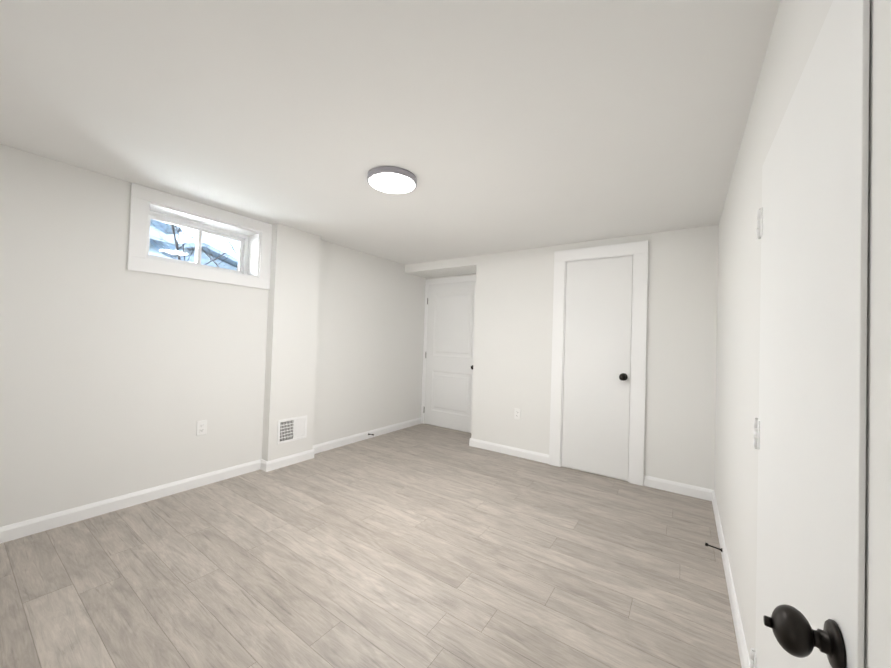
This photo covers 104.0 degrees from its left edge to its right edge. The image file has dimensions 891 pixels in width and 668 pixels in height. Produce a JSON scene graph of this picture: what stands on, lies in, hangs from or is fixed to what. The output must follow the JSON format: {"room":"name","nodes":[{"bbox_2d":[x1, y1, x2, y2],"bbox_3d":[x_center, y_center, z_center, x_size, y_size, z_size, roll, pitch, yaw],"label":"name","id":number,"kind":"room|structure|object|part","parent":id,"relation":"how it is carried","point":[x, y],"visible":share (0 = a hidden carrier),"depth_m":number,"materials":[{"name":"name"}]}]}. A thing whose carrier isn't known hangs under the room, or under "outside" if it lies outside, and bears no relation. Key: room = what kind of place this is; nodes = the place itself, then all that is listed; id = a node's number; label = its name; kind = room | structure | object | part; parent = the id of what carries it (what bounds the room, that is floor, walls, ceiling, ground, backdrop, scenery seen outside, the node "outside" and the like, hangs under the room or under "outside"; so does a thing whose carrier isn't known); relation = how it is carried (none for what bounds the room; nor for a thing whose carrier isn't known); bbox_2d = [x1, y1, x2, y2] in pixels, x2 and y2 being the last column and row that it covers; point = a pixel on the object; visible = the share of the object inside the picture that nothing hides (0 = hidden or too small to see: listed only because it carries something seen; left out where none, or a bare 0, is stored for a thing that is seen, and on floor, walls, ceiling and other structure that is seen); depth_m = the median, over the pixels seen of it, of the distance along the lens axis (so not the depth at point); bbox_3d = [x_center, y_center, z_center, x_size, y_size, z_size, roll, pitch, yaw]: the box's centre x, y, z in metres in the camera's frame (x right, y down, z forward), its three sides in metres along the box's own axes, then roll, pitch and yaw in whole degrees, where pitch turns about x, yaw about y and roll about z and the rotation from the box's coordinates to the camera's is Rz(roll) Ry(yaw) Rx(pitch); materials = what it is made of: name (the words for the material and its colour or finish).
{"room":"basement room","nodes":[
{"label":"basement room","id":0,"kind":"room"},
{"bbox_2d":[0,144,426,526],"bbox_3d":[-1.845,0.099,3.073,0.300,2.200,6.200,1,-1,35],"label":"wall","id":1,"kind":"structure","parent":0,"point":[117,378],"depth_m":2.37,"materials":[{"name":"paint"}]},
{"bbox_2d":[0,459,260,543],"bbox_3d":[-2.490,1.113,1.887,0.014,0.086,2.957,1,-1,35],"label":"baseboard","id":2,"kind":"structure","parent":1,"relation":"attached to","point":[14,531],"depth_m":2.31,"materials":[{"name":"white wood"}]},
{"bbox_2d":[127,183,271,289],"bbox_3d":[-1.955,-0.713,2.816,0.255,0.590,0.971,1,-1,35],"label":"window unit","id":3,"kind":"structure","parent":1,"relation":"in","point":[241,239],"depth_m":2.74,"materials":[{"name":"plastic"}]},
{"bbox_2d":[196,420,206,435],"bbox_3d":[-1.909,0.735,2.726,0.008,0.115,0.070,1,-1,35],"label":"outlet","id":4,"kind":"object","parent":1,"relation":"attached to","point":[201,427],"visible":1,"depth_m":2.72,"materials":[{"name":"plastic"}]},
{"bbox_2d":[313,417,420,453],"bbox_3d":[-0.868,1.211,4.248,0.014,0.086,1.821,1,-1,35],"label":"baseboard","id":5,"kind":"structure","parent":1,"relation":"attached to","point":[326,446],"depth_m":4.08,"materials":[{"name":"white wood"}]},
{"bbox_2d":[262,223,320,460],"bbox_3d":[-1.449,0.116,3.298,0.100,2.200,0.450,1,-1,35],"label":"wall","id":6,"kind":"structure","parent":0,"point":[291,346],"depth_m":3.23,"materials":[{"name":"paint"}]},
{"bbox_2d":[260,459,266,470],"bbox_3d":[-1.614,1.164,3.086,0.100,0.086,0.014,1,-1,35],"label":"baseboard","id":7,"kind":"structure","parent":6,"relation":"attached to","point":[263,465],"depth_m":3.08,"materials":[{"name":"white wood"}]},
{"bbox_2d":[265,449,314,471],"bbox_3d":[-1.436,1.173,3.245,0.014,0.086,0.478,1,-1,35],"label":"baseboard","id":8,"kind":"structure","parent":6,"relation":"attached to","point":[278,463],"depth_m":3.22,"materials":[{"name":"white wood"}]},
{"bbox_2d":[277,415,306,444],"bbox_3d":[-1.426,0.893,3.253,0.012,0.217,0.295,1,-1,35],"label":"air vent","id":9,"kind":"object","parent":6,"relation":"in","point":[291,429],"visible":1,"depth_m":3.25,"materials":[{"name":"white metal"}]},
{"bbox_2d":[0,423,741,667],"bbox_3d":[-0.391,1.276,2.025,3.920,0.100,6.200,1,-1,35],"label":"floor","id":10,"kind":"structure","parent":0,"point":[421,545],"depth_m":1.77,"materials":[{"name":"grey laminate"}]},
{"bbox_2d":[0,0,779,264],"bbox_3d":[-0.317,-1.033,2.070,3.920,0.120,6.200,1,-1,35],"label":"ceiling","id":11,"kind":"structure","parent":0,"point":[496,126],"depth_m":1.51,"materials":[{"name":"paint"}]},
{"bbox_2d":[367,166,416,193],"bbox_3d":[-0.331,-0.953,2.167,0.304,0.036,0.304,1,-1,35],"label":"ceiling light","id":12,"kind":"object","parent":11,"relation":"in","point":[392,179],"visible":1,"depth_m":2.12,"materials":[{"name":"white plastic"}]},
{"bbox_2d":[405,256,476,277],"bbox_3d":[0.044,-0.860,4.559,1.100,0.105,0.480,1,-1,35],"label":"ceiling soffit","id":13,"kind":"structure","parent":11,"relation":"attached to","point":[452,267],"depth_m":4.44,"materials":[{"name":"paint"}]},
{"bbox_2d":[425,274,475,432],"bbox_3d":[0.316,0.205,4.983,1.100,2.200,0.600,1,-1,35],"label":"wall","id":14,"kind":"structure","parent":0,"point":[449,277],"depth_m":4.79,"materials":[{"name":"paint"}]},
{"bbox_2d":[421,275,475,423],"bbox_3d":[0.137,0.258,4.726,1.099,2.074,0.022,1,-1,35],"label":"door frame","id":15,"kind":"structure","parent":14,"relation":"attached to","point":[451,280],"depth_m":5.00,"materials":[{"name":"white wood"}]},
{"bbox_2d":[423,281,475,431],"bbox_3d":[0.078,0.287,4.761,0.877,1.988,0.026,1,-1,35],"label":"door","id":16,"kind":"structure","parent":14,"relation":"in","point":[449,354],"depth_m":4.77,"materials":[{"name":"wood"}]},
{"bbox_2d":[471,225,718,489],"bbox_3d":[1.548,0.223,3.845,2.220,2.200,1.080,1,-1,35],"label":"wall block","id":17,"kind":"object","parent":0,"point":[512,359],"visible":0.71,"depth_m":3.03,"materials":[{"name":"paint"}]},
{"bbox_2d":[469,438,548,463],"bbox_3d":[0.661,1.250,3.748,0.929,0.086,0.014,1,-1,35],"label":"baseboard","id":18,"kind":"structure","parent":17,"relation":"attached to","point":[521,453],"depth_m":3.72,"materials":[{"name":"white wood"}]},
{"bbox_2d":[514,408,520,419],"bbox_3d":[0.764,0.850,3.697,0.070,0.115,0.008,1,-1,35],"label":"outlet","id":19,"kind":"object","parent":17,"relation":"attached to","point":[517,413],"visible":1,"depth_m":3.69,"materials":[{"name":"plastic"}]},
{"bbox_2d":[562,256,632,480],"bbox_3d":[1.389,0.292,3.237,0.580,2.003,0.093,1,-1,35],"label":"closet door","id":20,"kind":"structure","parent":17,"relation":"attached to","point":[596,392],"depth_m":3.25,"materials":[{"name":"white wood"}]},
{"bbox_3d":[1.578,0.384,3.096,0.067,0.067,0.081,1,-1,35],"label":"closet door knob","id":21,"kind":"part","parent":20,"relation":"part of","materials":[{"name":"black metal"}]},
{"bbox_2d":[549,240,648,485],"bbox_3d":[1.409,0.240,3.265,0.820,2.133,0.030,1,-1,35],"label":"trim","id":22,"kind":"structure","parent":17,"relation":"attached to","point":[638,251],"depth_m":3.10,"materials":[{"name":"white wood"}]},
{"bbox_2d":[643,475,713,500],"bbox_3d":[1.919,1.274,2.883,0.485,0.086,0.014,1,-1,35],"label":"baseboard","id":23,"kind":"structure","parent":17,"relation":"attached to","point":[682,488],"depth_m":2.87,"materials":[{"name":"white wood"}]},
{"bbox_2d":[714,0,890,667],"bbox_3d":[1.137,0.154,1.022,0.300,2.200,6.200,1,-1,35],"label":"wall","id":24,"kind":"structure","parent":0,"point":[797,26],"depth_m":1.05,"materials":[{"name":"paint"}]},
{"bbox_2d":[705,542,721,551],"bbox_3d":[1.554,1.235,2.015,0.083,0.028,0.022,1,-1,35],"label":"door stop","id":25,"kind":"object","parent":24,"relation":"attached to","point":[707,544],"visible":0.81,"depth_m":2.01,"materials":[{"name":"black metal"}]},
{"bbox_2d":[712,491,749,667],"bbox_3d":[0.753,1.195,0.769,0.014,0.086,4.792,1,-1,35],"label":"baseboard","id":26,"kind":"structure","parent":24,"relation":"attached to","point":[742,646],"depth_m":1.60,"materials":[{"name":"white wood"}]},
{"bbox_2d":[750,0,869,667],"bbox_3d":[0.760,0.330,0.828,0.092,1.793,0.795,1,-1,35],"label":"door","id":27,"kind":"structure","parent":24,"relation":"in","point":[809,442],"depth_m":0.63,"materials":[{"name":"paint"}]},
{"bbox_3d":[0.566,0.477,0.556,0.085,0.068,0.068,1,-1,35],"label":"side door knob","id":28,"kind":"part","parent":27,"relation":"part of","materials":[{"name":"black metal"}]},
{"label":"outside","id":29,"kind":"structure","parent":0,"visible":0},
{"bbox_3d":[-12.681,-0.349,11.080,26.639,0.350,32.000,1,-1,35],"label":"ground","id":30,"kind":"structure","parent":29,"visible":0},
{"bbox_2d":[149,219,192,257],"bbox_3d":[-5.946,-2.793,6.524,2.484,4.850,2.484,1,-1,35],"label":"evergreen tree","id":31,"kind":"object","parent":30,"relation":"on","point":[153,246],"depth_m":6.93,"materials":[{"name":"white plant"}]},
{"bbox_2d":[150,223,238,264],"bbox_3d":[-3.744,-1.817,4.854,2.219,2.977,2.569,1,-1,35],"label":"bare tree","id":32,"kind":"object","parent":30,"relation":"on","point":[177,244],"depth_m":4.84,"materials":[{"name":"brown plant"}]},
{"bbox_2d":[172,242,237,269],"bbox_3d":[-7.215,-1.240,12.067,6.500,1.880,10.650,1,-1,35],"label":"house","id":33,"kind":"structure","parent":30,"relation":"on","point":[227,263],"depth_m":8.71,"materials":[{"name":"white"}]},
{"bbox_2d":[172,227,238,270],"bbox_3d":[-3.768,-2.179,6.088,2.984,3.745,3.274,1,-1,35],"label":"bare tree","id":34,"kind":"object","parent":30,"relation":"on","point":[218,249],"depth_m":6.19,"materials":[{"name":"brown plant"}]}
]}

